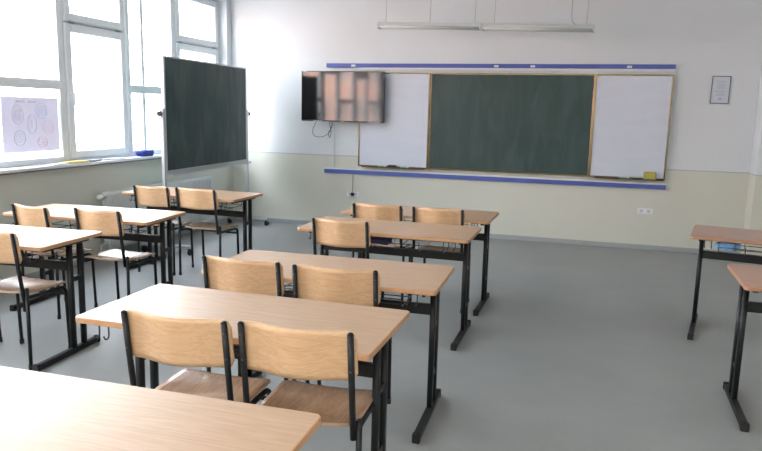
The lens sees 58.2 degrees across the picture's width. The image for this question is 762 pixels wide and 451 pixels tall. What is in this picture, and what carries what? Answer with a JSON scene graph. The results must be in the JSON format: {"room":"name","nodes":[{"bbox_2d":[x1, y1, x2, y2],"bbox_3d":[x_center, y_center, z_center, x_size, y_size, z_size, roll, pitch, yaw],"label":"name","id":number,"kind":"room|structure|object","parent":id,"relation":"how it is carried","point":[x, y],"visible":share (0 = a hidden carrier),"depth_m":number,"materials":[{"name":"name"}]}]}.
{"room":"classroom","nodes":[
{"label":"classroom","id":0,"kind":"room"},
{"bbox_2d":[0,0,232,279],"bbox_3d":[-3.711,-0.962,4.715,0.350,3.350,10.320,4,10,16],"label":"wall","id":1,"kind":"structure","parent":0,"point":[81,185],"depth_m":6.97,"materials":[{"name":"paint"}]},
{"bbox_2d":[0,0,67,167],"bbox_3d":[-3.236,-1.530,6.135,0.060,1.980,0.990,4,10,16],"label":"window","id":2,"kind":"structure","parent":1,"relation":"in","point":[57,84],"depth_m":6.51,"materials":[{"name":"white plastic"}]},
{"bbox_2d":[0,96,59,153],"bbox_3d":[-3.224,-0.932,6.317,0.004,0.500,0.690,4,10,16],"label":"poster","id":3,"kind":"object","parent":2,"relation":"attached to","point":[29,124],"visible":1,"depth_m":6.29,"materials":[{"name":"white paper"}]},
{"bbox_2d":[0,153,161,175],"bbox_3d":[-3.558,-0.319,4.995,0.237,0.040,9.660,4,10,16],"label":"windowsill","id":4,"kind":"structure","parent":1,"relation":"attached to","point":[41,167],"depth_m":6.49,"materials":[{"name":"white"}]},
{"bbox_2d":[45,163,68,164],"bbox_3d":[-3.073,-0.584,6.488,0.110,0.008,0.233,3,10,10],"label":"paper sheets","id":5,"kind":"object","parent":4,"relation":"on","point":[51,163],"visible":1,"depth_m":6.48,"materials":[{"name":"white paper"}]},
{"bbox_2d":[61,160,88,163],"bbox_3d":[-2.996,-0.625,6.710,0.119,0.018,0.254,5,10,19],"label":"booklet","id":6,"kind":"object","parent":4,"relation":"on","point":[72,161],"visible":0.97,"depth_m":6.66,"materials":[{"name":"yellow paper"}]},
{"bbox_2d":[85,159,101,161],"bbox_3d":[-2.927,-0.662,6.939,0.111,0.018,0.178,3,10,11],"label":"booklet","id":7,"kind":"object","parent":4,"relation":"on","point":[90,160],"visible":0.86,"depth_m":6.92,"materials":[{"name":"grey paper"}]},
{"bbox_2d":[99,157,124,159],"bbox_3d":[-2.842,-0.708,7.243,0.130,0.012,0.255,5,10,18],"label":"booklet","id":8,"kind":"object","parent":4,"relation":"on","point":[110,158],"visible":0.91,"depth_m":7.18,"materials":[{"name":"grey paper"}]},
{"bbox_2d":[135,150,153,156],"bbox_3d":[-2.674,-0.825,7.781,0.090,0.074,0.312,4,10,16],"label":"pencil case","id":9,"kind":"object","parent":4,"relation":"on","point":[142,153],"visible":1,"depth_m":7.72,"materials":[{"name":"blue fabric"}]},
{"bbox_2d":[59,0,128,160],"bbox_3d":[-2.929,-1.679,7.059,0.128,1.980,0.960,4,10,16],"label":"window","id":10,"kind":"structure","parent":1,"relation":"in","point":[70,22],"depth_m":6.97,"materials":[{"name":"white plastic"}]},
{"bbox_2d":[25,217,233,277],"bbox_3d":[-3.577,0.673,4.933,0.012,0.060,10.308,4,10,16],"label":"baseboard","id":11,"kind":"structure","parent":1,"relation":"attached to","point":[36,274],"depth_m":7.58,"materials":[{"name":"grey plastic"}]},
{"bbox_2d":[123,0,173,155],"bbox_3d":[-2.688,-1.826,7.966,0.060,1.980,0.920,4,10,16],"label":"window","id":12,"kind":"structure","parent":1,"relation":"in","point":[141,89],"depth_m":7.77,"materials":[{"name":"white plastic"}]},
{"bbox_2d":[96,175,211,260],"bbox_3d":[-2.578,-0.145,7.980,0.132,0.706,2.167,4,10,16],"label":"radiator","id":13,"kind":"object","parent":1,"relation":"attached to","point":[112,198],"visible":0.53,"depth_m":7.59,"materials":[{"name":"white metal"}]},
{"bbox_2d":[105,175,209,191],"bbox_3d":[-2.535,-0.499,7.977,0.060,0.006,1.979,4,10,16],"label":"grille","id":14,"kind":"object","parent":13,"relation":"attached to","point":[206,177],"depth_m":8.16,"materials":[{"name":"white metal"}]},
{"bbox_2d":[173,0,218,63],"bbox_3d":[-2.377,-1.978,8.905,0.128,1.980,1.060,4,10,16],"label":"window","id":15,"kind":"structure","parent":1,"relation":"in","point":[181,42],"depth_m":8.84,"materials":[{"name":"white plastic"}]},
{"bbox_2d":[0,220,761,450],"bbox_3d":[-0.275,0.997,4.004,7.600,0.120,10.720,4,10,16],"label":"floor","id":16,"kind":"structure","parent":0,"point":[571,347],"depth_m":4.64,"materials":[{"name":"grey plastic"}]},
{"bbox_2d":[0,323,2,341],"bbox_3d":[-2.800,0.383,4.391,0.462,0.847,0.464,4,10,15],"label":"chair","id":17,"kind":"object","parent":16,"relation":"on","point":[1,337],"visible":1,"depth_m":4.60,"materials":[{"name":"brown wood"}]},
{"bbox_2d":[0,232,70,370],"bbox_3d":[-2.270,0.417,4.265,0.462,0.847,0.464,4,10,16],"label":"chair","id":18,"kind":"object","parent":16,"relation":"on","point":[10,252],"visible":0.98,"depth_m":4.13,"materials":[{"name":"brown wood"}]},
{"bbox_2d":[0,224,101,371],"bbox_3d":[-2.521,0.424,4.448,1.236,0.760,0.613,4,10,13],"label":"school desk","id":19,"kind":"object","parent":16,"relation":"on","point":[43,239],"visible":0.81,"depth_m":4.37,"materials":[{"name":"brown wood"}]},
{"bbox_2d":[21,248,64,261],"bbox_3d":[-2.511,0.122,4.409,0.865,0.104,0.401,4,10,13],"label":"basket","id":20,"kind":"object","parent":19,"relation":"on","point":[59,248],"depth_m":4.35,"materials":[{"name":"black metal"}]},
{"bbox_2d":[11,204,97,318],"bbox_3d":[-2.505,0.243,5.265,0.406,0.847,0.464,6,11,26],"label":"chair","id":21,"kind":"object","parent":16,"relation":"on","point":[22,215],"visible":0.62,"depth_m":5.09,"materials":[{"name":"brown wood"}]},
{"bbox_2d":[3,204,185,310],"bbox_3d":[-2.233,0.274,5.380,1.236,0.760,0.613,4,10,13],"label":"school desk","id":22,"kind":"object","parent":16,"relation":"on","point":[131,216],"visible":0.54,"depth_m":5.32,"materials":[{"name":"brown wood"}]},
{"bbox_2d":[52,220,158,234],"bbox_3d":[-2.223,-0.028,5.341,0.865,0.104,0.401,4,10,13],"label":"basket","id":23,"kind":"object","parent":22,"relation":"on","point":[70,225],"depth_m":5.29,"materials":[{"name":"black metal"}]},
{"bbox_2d":[74,208,157,302],"bbox_3d":[-1.988,0.270,5.171,0.434,0.847,0.464,5,10,18],"label":"chair","id":24,"kind":"object","parent":16,"relation":"on","point":[109,222],"visible":0.91,"depth_m":4.97,"materials":[{"name":"brown wood"}]},
{"bbox_2d":[0,366,320,450],"bbox_3d":[-0.846,0.903,1.836,1.236,0.760,0.613,4,10,16],"label":"school desk","id":25,"kind":"object","parent":16,"relation":"on","point":[40,411],"visible":1,"depth_m":1.84,"materials":[{"name":"brown wood"}]},
{"bbox_2d":[133,185,193,275],"bbox_3d":[-2.102,0.020,6.638,0.410,0.847,0.464,4,10,16],"label":"chair","id":26,"kind":"object","parent":16,"relation":"on","point":[143,195],"visible":0.66,"depth_m":6.42,"materials":[{"name":"brown wood"}]},
{"bbox_2d":[122,186,262,269],"bbox_3d":[-1.847,0.056,6.725,1.236,0.760,0.613,5,10,18],"label":"school desk","id":27,"kind":"object","parent":16,"relation":"on","point":[234,197],"visible":0.43,"depth_m":6.65,"materials":[{"name":"brown wood"}]},
{"bbox_2d":[171,198,241,209],"bbox_3d":[-1.836,-0.246,6.686,0.865,0.104,0.401,5,10,18],"label":"basket","id":28,"kind":"object","parent":27,"relation":"on","point":[173,202],"depth_m":6.64,"materials":[{"name":"black metal"}]},
{"bbox_2d":[120,309,271,403],"bbox_3d":[-0.710,0.710,2.737,0.472,0.847,0.464,4,10,14],"label":"chair","id":29,"kind":"object","parent":16,"relation":"on","point":[181,342],"visible":0.7,"depth_m":2.50,"materials":[{"name":"brown wood"}]},
{"bbox_2d":[141,55,268,255],"bbox_3d":[-2.060,-0.894,8.273,0.614,2.108,2.210,4,10,13],"label":"chalkboard","id":30,"kind":"object","parent":16,"relation":"on","point":[203,114],"visible":0.9,"depth_m":8.00,"materials":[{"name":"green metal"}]},
{"bbox_2d":[175,187,239,274],"bbox_3d":[-1.647,0.050,6.527,0.472,0.847,0.464,5,10,19],"label":"chair","id":31,"kind":"object","parent":16,"relation":"on","point":[198,199],"visible":0.99,"depth_m":6.34,"materials":[{"name":"brown wood"}]},
{"bbox_2d":[75,284,409,450],"bbox_3d":[-0.561,0.739,2.852,1.236,0.760,0.613,4,10,17],"label":"school desk","id":32,"kind":"object","parent":16,"relation":"on","point":[373,327],"visible":0.51,"depth_m":2.81,"materials":[{"name":"brown wood"}]},
{"bbox_2d":[202,255,309,382],"bbox_3d":[-0.657,0.552,3.683,0.472,0.847,0.464,4,10,15],"label":"chair","id":33,"kind":"object","parent":16,"relation":"on","point":[219,273],"visible":0.3,"depth_m":3.42,"materials":[{"name":"brown wood"}]},
{"bbox_2d":[237,320,374,450],"bbox_3d":[-0.261,0.737,2.641,0.472,0.847,0.464,4,10,13],"label":"chair","id":34,"kind":"object","parent":16,"relation":"on","point":[298,354],"visible":0.8,"depth_m":2.42,"materials":[{"name":"brown wood"}]},
{"bbox_2d":[202,250,453,443],"bbox_3d":[-0.276,0.604,3.691,1.236,0.760,0.613,4,10,15],"label":"school desk","id":35,"kind":"object","parent":16,"relation":"on","point":[408,278],"visible":0.51,"depth_m":3.62,"materials":[{"name":"brown wood"}]},
{"bbox_2d":[284,283,411,306],"bbox_3d":[-0.266,0.302,3.652,0.865,0.104,0.401,4,10,15],"label":"basket","id":36,"kind":"object","parent":35,"relation":"on","point":[401,296],"depth_m":3.50,"materials":[{"name":"black metal"}]},
{"bbox_2d":[292,264,391,403],"bbox_3d":[-0.189,0.585,3.550,0.472,0.847,0.464,3,10,12],"label":"chair","id":37,"kind":"object","parent":16,"relation":"on","point":[347,286],"visible":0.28,"depth_m":3.30,"materials":[{"name":"brown wood"}]},
{"bbox_2d":[312,218,383,298],"bbox_3d":[-0.230,0.347,4.958,0.458,0.847,0.464,4,10,18],"label":"chair","id":38,"kind":"object","parent":16,"relation":"on","point":[336,233],"visible":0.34,"depth_m":4.71,"materials":[{"name":"brown wood"}]},
{"bbox_2d":[351,203,410,300],"bbox_3d":[0.012,0.216,5.768,0.458,0.847,0.464,4,10,15],"label":"chair","id":39,"kind":"object","parent":16,"relation":"on","point":[359,210],"visible":0.35,"depth_m":5.51,"materials":[{"name":"brown wood"}]},
{"bbox_2d":[298,216,481,350],"bbox_3d":[0.059,0.389,5.011,1.236,0.760,0.613,4,10,16],"label":"school desk","id":40,"kind":"object","parent":16,"relation":"on","point":[430,232],"visible":0.7,"depth_m":4.91,"materials":[{"name":"brown wood"}]},
{"bbox_2d":[372,236,392,244],"bbox_3d":[-0.010,0.102,4.931,0.197,0.060,0.096,4,10,16],"label":"pencil case","id":41,"kind":"object","parent":40,"relation":"in","point":[386,240],"visible":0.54,"depth_m":4.89,"materials":[{"name":"blue fabric"}]},
{"bbox_2d":[370,236,453,252],"bbox_3d":[0.070,0.087,4.971,0.865,0.104,0.401,4,10,16],"label":"basket","id":42,"kind":"object","parent":40,"relation":"on","point":[394,243],"depth_m":4.79,"materials":[{"name":"black metal"}]},
{"bbox_2d":[341,203,498,315],"bbox_3d":[0.325,0.259,5.815,1.236,0.760,0.613,4,10,17],"label":"school desk","id":43,"kind":"object","parent":16,"relation":"on","point":[484,218],"visible":0.39,"depth_m":5.68,"materials":[{"name":"brown wood"}]},
{"bbox_2d":[409,206,470,312],"bbox_3d":[0.500,0.250,5.635,0.458,0.847,0.464,4,10,18],"label":"chair","id":44,"kind":"object","parent":16,"relation":"on","point":[419,214],"visible":0.44,"depth_m":5.39,"materials":[{"name":"brown wood"}]},
{"bbox_2d":[687,225,761,339],"bbox_3d":[2.881,0.469,4.925,1.236,0.760,0.613,6,11,27],"label":"school desk","id":45,"kind":"object","parent":16,"relation":"on","point":[704,233],"visible":0.97,"depth_m":5.07,"materials":[{"name":"brown laminate"}]},
{"bbox_2d":[715,241,740,251],"bbox_3d":[2.547,0.135,5.017,0.167,0.085,0.240,6,11,27],"label":"plastic bag","id":46,"kind":"object","parent":45,"relation":"in","point":[726,245],"visible":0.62,"depth_m":4.93,"materials":[{"name":"blue plastic"}]},
{"bbox_2d":[718,242,761,256],"bbox_3d":[2.894,0.167,4.885,0.865,0.104,0.401,6,11,27],"label":"basket","id":47,"kind":"object","parent":45,"relation":"on","point":[744,249],"depth_m":4.92,"materials":[{"name":"black metal"}]},
{"bbox_2d":[723,264,761,431],"bbox_3d":[2.504,0.686,3.586,1.236,0.760,0.613,4,10,18],"label":"school desk","id":48,"kind":"object","parent":16,"relation":"on","point":[749,277],"visible":1,"depth_m":3.78,"materials":[{"name":"black metal"}]},
{"bbox_2d":[231,0,761,251],"bbox_3d":[1.254,-1.518,8.695,7.600,3.350,0.200,4,10,16],"label":"wall","id":49,"kind":"structure","parent":0,"point":[710,145],"depth_m":8.50,"materials":[{"name":"paint"}]},
{"bbox_2d":[334,122,334,167],"bbox_3d":[-0.625,-1.230,9.194,0.014,0.909,0.010,4,10,16],"label":"duct","id":50,"kind":"object","parent":49,"relation":"attached to","point":[334,122],"visible":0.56,"depth_m":9.21,"materials":[{"name":"grey plastic"}]},
{"bbox_2d":[301,71,385,137],"bbox_3d":[-0.487,-1.585,9.008,1.142,0.865,0.174,4,10,16],"label":"television","id":51,"kind":"object","parent":49,"relation":"attached to","point":[331,96],"visible":1,"depth_m":8.90,"materials":[{"name":"black plastic"}]},
{"bbox_2d":[347,191,358,196],"bbox_3d":[-0.380,-0.425,9.249,0.170,0.064,0.012,4,10,16],"label":"wall socket","id":52,"kind":"object","parent":49,"relation":"attached to","point":[356,194],"visible":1,"depth_m":9.24,"materials":[{"name":"white plastic"}]},
{"bbox_2d":[234,217,740,253],"bbox_3d":[1.041,0.109,8.911,6.595,0.060,0.012,4,10,16],"label":"baseboard","id":53,"kind":"structure","parent":49,"relation":"attached to","point":[276,220],"depth_m":8.49,"materials":[{"name":"grey plastic"}]},
{"bbox_2d":[324,167,665,189],"bbox_3d":[1.304,-0.607,8.701,4.320,0.069,0.040,4,10,16],"label":"rail","id":54,"kind":"object","parent":49,"relation":"attached to","point":[660,186],"visible":1,"depth_m":8.63,"materials":[{"name":"blue metal"}]},
{"bbox_2d":[326,63,675,71],"bbox_3d":[1.337,-1.962,8.474,4.290,0.078,0.037,4,10,16],"label":"rail","id":55,"kind":"object","parent":49,"relation":"attached to","point":[362,66],"visible":1,"depth_m":8.37,"materials":[{"name":"blue metal"}]},
{"bbox_2d":[358,72,674,180],"bbox_3d":[1.534,-1.262,8.492,3.813,1.226,0.105,4,10,16],"label":"board","id":56,"kind":"object","parent":49,"relation":"attached to","point":[609,126],"visible":0.93,"depth_m":8.43,"materials":[{"name":"green metal"}]},
{"bbox_2d":[361,166,663,180],"bbox_3d":[1.535,-0.658,8.562,3.730,0.013,0.053,4,10,16],"label":"tray","id":57,"kind":"object","parent":56,"relation":"on","point":[596,175],"depth_m":8.51,"materials":[{"name":"metal"}]},
{"bbox_2d":[643,172,655,179],"bbox_3d":[3.175,-0.587,8.082,0.140,0.095,0.044,4,10,16],"label":"sponge","id":58,"kind":"object","parent":56,"relation":"on","point":[647,175],"visible":1,"depth_m":8.06,"materials":[{"name":"yellow"}]},
{"bbox_2d":[637,208,652,213],"bbox_3d":[3.174,-0.174,8.226,0.170,0.064,0.012,4,10,16],"label":"wall socket","id":59,"kind":"object","parent":49,"relation":"attached to","point":[640,210],"visible":1,"depth_m":8.22,"materials":[{"name":"white plastic"}]},
{"bbox_2d":[710,76,731,103],"bbox_3d":[3.869,-1.546,7.795,0.196,0.310,0.014,5,10,16],"label":"framed notice","id":60,"kind":"object","parent":49,"relation":"attached to","point":[720,88],"visible":1,"depth_m":7.79,"materials":[{"name":"grey paper"}]},
{"bbox_2d":[740,66,761,255],"bbox_3d":[4.414,-1.247,7.519,0.455,3.350,0.320,4,10,16],"label":"wall","id":61,"kind":"structure","parent":49,"relation":"attached to","point":[753,210],"depth_m":7.62,"materials":[{"name":"paint"}]},
{"bbox_3d":[-0.195,-2.463,3.421,7.600,0.200,10.720,4,10,16],"label":"ceiling","id":62,"kind":"structure","parent":0,"visible":0},
{"bbox_2d":[377,4,481,30],"bbox_3d":[0.571,-2.672,7.847,1.220,0.824,0.114,6,10,16],"label":"hanging light","id":63,"kind":"object","parent":62,"relation":"hanging from","point":[380,25],"visible":0.88,"depth_m":7.87,"materials":[{"name":"white metal"}]},
{"bbox_2d":[481,0,594,32],"bbox_3d":[1.747,-2.571,7.511,1.225,0.858,0.114,6,10,16],"label":"hanging light","id":64,"kind":"object","parent":62,"relation":"hanging from","point":[573,27],"visible":1,"depth_m":7.53,"materials":[{"name":"white metal"}]},
{"label":"outside","id":65,"kind":"structure","parent":0,"visible":0},
{"bbox_2d":[0,139,160,160],"bbox_3d":[-62.967,3.292,8.814,114.850,0.100,200.000,4,10,16],"label":"ground","id":66,"kind":"structure","parent":65,"point":[80,146],"depth_m":85.95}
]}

